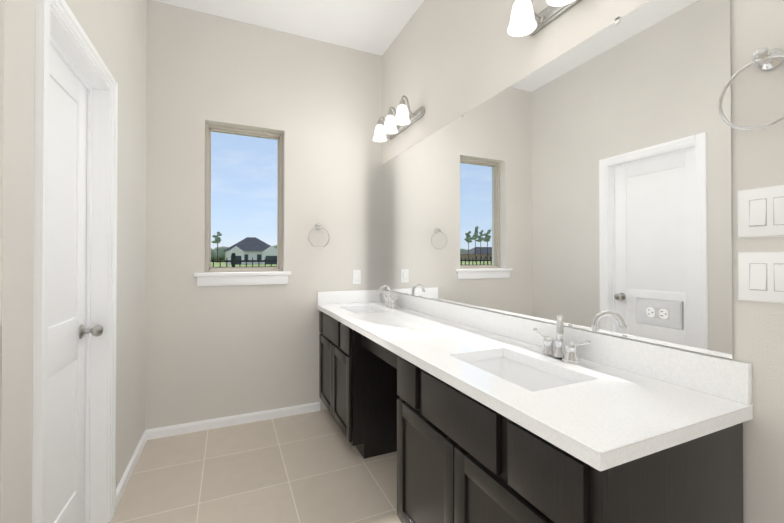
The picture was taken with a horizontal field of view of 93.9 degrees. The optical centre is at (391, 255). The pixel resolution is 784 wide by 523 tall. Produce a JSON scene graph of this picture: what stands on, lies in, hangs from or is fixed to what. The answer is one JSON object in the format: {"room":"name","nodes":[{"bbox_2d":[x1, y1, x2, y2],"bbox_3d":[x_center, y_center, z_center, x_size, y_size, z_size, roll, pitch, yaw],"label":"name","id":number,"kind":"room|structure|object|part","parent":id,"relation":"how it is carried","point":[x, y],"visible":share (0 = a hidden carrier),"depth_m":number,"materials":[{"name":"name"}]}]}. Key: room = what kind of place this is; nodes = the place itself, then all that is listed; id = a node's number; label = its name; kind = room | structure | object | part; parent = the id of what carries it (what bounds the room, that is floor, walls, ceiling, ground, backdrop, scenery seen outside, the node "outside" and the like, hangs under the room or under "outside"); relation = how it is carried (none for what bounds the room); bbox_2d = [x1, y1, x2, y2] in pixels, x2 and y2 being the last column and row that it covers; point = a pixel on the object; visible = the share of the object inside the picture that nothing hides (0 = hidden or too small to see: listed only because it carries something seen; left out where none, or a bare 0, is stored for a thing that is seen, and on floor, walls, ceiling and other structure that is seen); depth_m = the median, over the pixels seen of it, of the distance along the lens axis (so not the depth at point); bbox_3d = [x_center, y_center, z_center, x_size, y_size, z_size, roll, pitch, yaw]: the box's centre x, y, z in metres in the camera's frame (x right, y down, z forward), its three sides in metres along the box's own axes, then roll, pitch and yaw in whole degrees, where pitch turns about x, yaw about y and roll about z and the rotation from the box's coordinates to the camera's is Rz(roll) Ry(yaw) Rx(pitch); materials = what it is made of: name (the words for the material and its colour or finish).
{"room":"bathroom","nodes":[
{"label":"bathroom","id":0,"kind":"room"},
{"bbox_2d":[0,0,146,522],"bbox_3d":[-1.410,-0.267,1.727,0.115,3.080,1.770,0,0,-24],"label":"wall","id":1,"kind":"structure","parent":0,"point":[115,31],"depth_m":1.08,"materials":[{"name":"paint"}]},
{"bbox_2d":[47,45,86,522],"bbox_3d":[-1.313,0.234,1.411,0.032,2.050,0.654,0,0,-24],"label":"door","id":2,"kind":"structure","parent":1,"relation":"in","point":[67,305],"depth_m":1.52,"materials":[{"name":"paint"}]},
{"bbox_2d":[32,0,117,522],"bbox_3d":[-1.268,0.205,1.431,0.136,2.132,0.794,0,0,-24],"label":"door frame","id":3,"kind":"structure","parent":1,"relation":"attached to","point":[60,30],"depth_m":1.72,"materials":[{"name":"paint"}]},
{"bbox_3d":[-1.367,0.342,1.670,0.080,0.066,0.066,0,0,-24],"label":"door knob","id":4,"kind":"part","parent":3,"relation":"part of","materials":[{"name":"silver metal"}]},
{"bbox_2d":[116,429,148,507],"bbox_3d":[-1.539,1.242,2.166,0.014,0.068,0.782,0,0,-24],"label":"baseboard","id":5,"kind":"structure","parent":1,"relation":"attached to","point":[127,474],"depth_m":2.13,"materials":[{"name":"paint"}]},
{"bbox_2d":[107,409,401,522],"bbox_3d":[-0.815,1.324,0.513,4.070,0.120,4.950,0,0,-24],"label":"floor","id":6,"kind":"structure","parent":0,"point":[313,467],"depth_m":2.10,"materials":[{"name":"tile"}]},
{"bbox_2d":[318,309,752,522],"bbox_3d":[0.165,0.854,2.002,0.565,0.842,2.526,0,0,-24],"label":"bathroom vanity","id":7,"kind":"object","parent":6,"relation":"on","point":[470,414],"depth_m":1.07,"materials":[{"name":"wood"}]},
{"bbox_2d":[317,301,752,472],"bbox_3d":[0.160,0.414,1.996,0.582,0.038,2.537,0,0,-24],"label":"countertop","id":8,"kind":"structure","parent":7,"relation":"on","point":[610,414],"depth_m":1.03,"materials":[{"name":"white stone"}]},
{"bbox_2d":[377,285,400,308],"bbox_3d":[-0.046,0.312,2.827,0.142,0.176,0.245,0,0,-24],"label":"faucet","id":9,"kind":"object","parent":8,"relation":"on","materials":[{"name":"silver metal"}]},
{"bbox_2d":[461,353,580,388],"bbox_3d":[0.438,0.489,1.300,0.323,0.147,0.488,0,0,-24],"label":"sink","id":10,"kind":"object","parent":8,"relation":"in","point":[525,373],"depth_m":1.46,"materials":[{"name":"white ceramic"}]},
{"bbox_2d":[533,314,592,364],"bbox_3d":[0.612,0.302,1.380,0.116,0.176,0.245,0,0,-24],"label":"faucet","id":11,"kind":"object","parent":8,"relation":"on","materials":[{"name":"silver metal"}]},
{"bbox_2d":[145,0,381,429],"bbox_3d":[-0.908,-0.258,3.038,2.097,3.080,0.220,0,0,-24],"label":"wall","id":12,"kind":"structure","parent":0,"point":[213,352],"depth_m":2.84,"materials":[{"name":"paint"}]},
{"bbox_2d":[148,402,319,439],"bbox_3d":[-1.156,1.246,2.790,1.222,0.068,0.014,0,0,-24],"label":"baseboard","id":13,"kind":"structure","parent":12,"relation":"attached to","point":[167,431],"depth_m":2.76,"materials":[{"name":"paint"}]},
{"bbox_2d":[194,124,290,285],"bbox_3d":[-1.155,-0.390,2.874,0.687,1.230,0.182,0,0,-24],"label":"window","id":14,"kind":"structure","parent":12,"relation":"in","point":[209,128],"depth_m":2.84,"materials":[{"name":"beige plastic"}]},
{"bbox_2d":[308,223,329,247],"bbox_3d":[-0.605,-0.165,3.016,0.176,0.208,0.065,0,0,-24],"label":"towel ring","id":15,"kind":"object","parent":12,"relation":"attached to","point":[317,226],"visible":1,"depth_m":3.00,"materials":[{"name":"silver metal"}]},
{"bbox_2d":[317,289,376,304],"bbox_3d":[-0.360,0.350,3.142,0.559,0.105,0.021,0,0,-24],"label":"backsplash","id":16,"kind":"structure","parent":12,"relation":"attached to","point":[325,297],"depth_m":3.11,"materials":[{"name":"white stone"}]},
{"bbox_2d":[352,270,360,283],"bbox_3d":[-0.305,0.183,3.176,0.074,0.122,0.012,0,0,-24],"label":"outlet","id":17,"kind":"object","parent":12,"relation":"attached to","point":[356,276],"visible":1,"depth_m":3.17,"materials":[{"name":"plastic"}]},
{"bbox_2d":[154,0,423,55],"bbox_3d":[-0.815,-1.876,0.535,4.070,0.120,4.950,0,0,-24],"label":"ceiling","id":18,"kind":"structure","parent":0,"point":[373,26],"depth_m":2.76,"materials":[{"name":"paint"}]},
{"bbox_2d":[382,0,783,522],"bbox_3d":[0.907,-0.270,1.290,0.200,3.080,4.950,0,0,-24],"label":"wall","id":19,"kind":"structure","parent":0,"point":[445,62],"depth_m":1.00,"materials":[{"name":"paint"}]},
{"bbox_2d":[373,95,424,141],"bbox_3d":[0.019,-1.044,2.811,0.188,0.195,0.610,0,0,-24],"label":"sconce","id":20,"kind":"object","parent":19,"relation":"attached to","point":[398,123],"visible":1,"depth_m":2.75,"materials":[{"name":"white glass"}]},
{"bbox_3d":[-0.012,-1.008,2.796,0.120,0.121,0.540,0,0,-24],"label":"lamp shade","id":21,"kind":"part","parent":20,"relation":"part of","materials":[{"name":"white glass"}]},
{"bbox_2d":[507,0,580,36],"bbox_3d":[0.663,-1.054,1.362,0.188,0.195,0.610,0,0,-24],"label":"sconce","id":22,"kind":"object","parent":19,"relation":"attached to","point":[525,19],"visible":1,"depth_m":1.53,"materials":[{"name":"white glass"}]},
{"bbox_2d":[381,0,732,358],"bbox_3d":[0.415,-0.271,2.136,0.010,1.117,2.496,0,0,-24],"label":"mirror","id":23,"kind":"object","parent":19,"relation":"attached to","point":[586,184],"visible":1,"depth_m":1.36,"materials":[{"name":"silver mirror"}]},
{"bbox_2d":[636,297,682,329],"bbox_3d":[0.840,0.181,1.159,0.010,0.085,0.135,0,0,-24],"label":"outlet","id":24,"kind":"object","parent":23,"relation":"attached to","point":[662,313],"visible":1,"depth_m":1.15,"materials":[{"name":"plastic"}]},
{"bbox_2d":[393,293,752,404],"bbox_3d":[0.416,0.343,2.111,0.021,0.105,2.537,0,0,-24],"label":"backsplash","id":25,"kind":"structure","parent":19,"relation":"attached to","point":[722,377],"depth_m":1.20,"materials":[{"name":"white stone"}]},
{"bbox_2d":[718,47,783,129],"bbox_3d":[0.930,-0.418,0.913,0.065,0.208,0.176,0,0,-24],"label":"towel ring","id":26,"kind":"object","parent":19,"relation":"attached to","point":[765,59],"visible":1,"depth_m":0.92,"materials":[{"name":"silver metal"}]},
{"bbox_2d":[737,185,783,237],"bbox_3d":[0.953,-0.111,0.923,0.012,0.128,0.132,0,0,-24],"label":"switch plate","id":27,"kind":"object","parent":19,"relation":"attached to","point":[760,212],"visible":1,"depth_m":0.94,"materials":[{"name":"plastic"}]},
{"bbox_2d":[738,252,783,303],"bbox_3d":[0.953,0.054,0.922,0.012,0.128,0.132,0,0,-24],"label":"switch plate","id":28,"kind":"object","parent":19,"relation":"attached to","point":[760,276],"visible":1,"depth_m":0.94,"materials":[{"name":"plastic"}]},
{"label":"outside","id":29,"kind":"structure","parent":0,"visible":0},
{"bbox_2d":[211,262,276,266],"bbox_3d":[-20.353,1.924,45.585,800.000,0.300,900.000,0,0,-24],"label":"lawn","id":30,"kind":"structure","parent":29,"point":[216,264],"depth_m":74.00,"materials":[{"name":"green plant"}]},
{"bbox_2d":[211,253,276,267],"bbox_3d":[-5.909,0.714,5.722,22.009,1.568,0.080,0,0,-24],"label":"fence","id":31,"kind":"object","parent":30,"relation":"on","point":[233,260],"depth_m":7.02,"materials":[{"name":"metal"}]},
{"bbox_2d":[211,231,276,262],"bbox_3d":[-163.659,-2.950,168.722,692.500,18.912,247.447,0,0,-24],"label":"trees","id":32,"kind":"object","parent":30,"relation":"on","point":[217,253],"depth_m":290.47,"materials":[{"name":"green plant"}]},
{"bbox_2d":[224,237,276,264],"bbox_3d":[-35.681,-1.300,93.114,13.000,6.800,11.730,0,0,-24],"label":"house","id":33,"kind":"structure","parent":30,"relation":"on","point":[250,248],"depth_m":89.13,"materials":[{"name":"white"}]}
]}

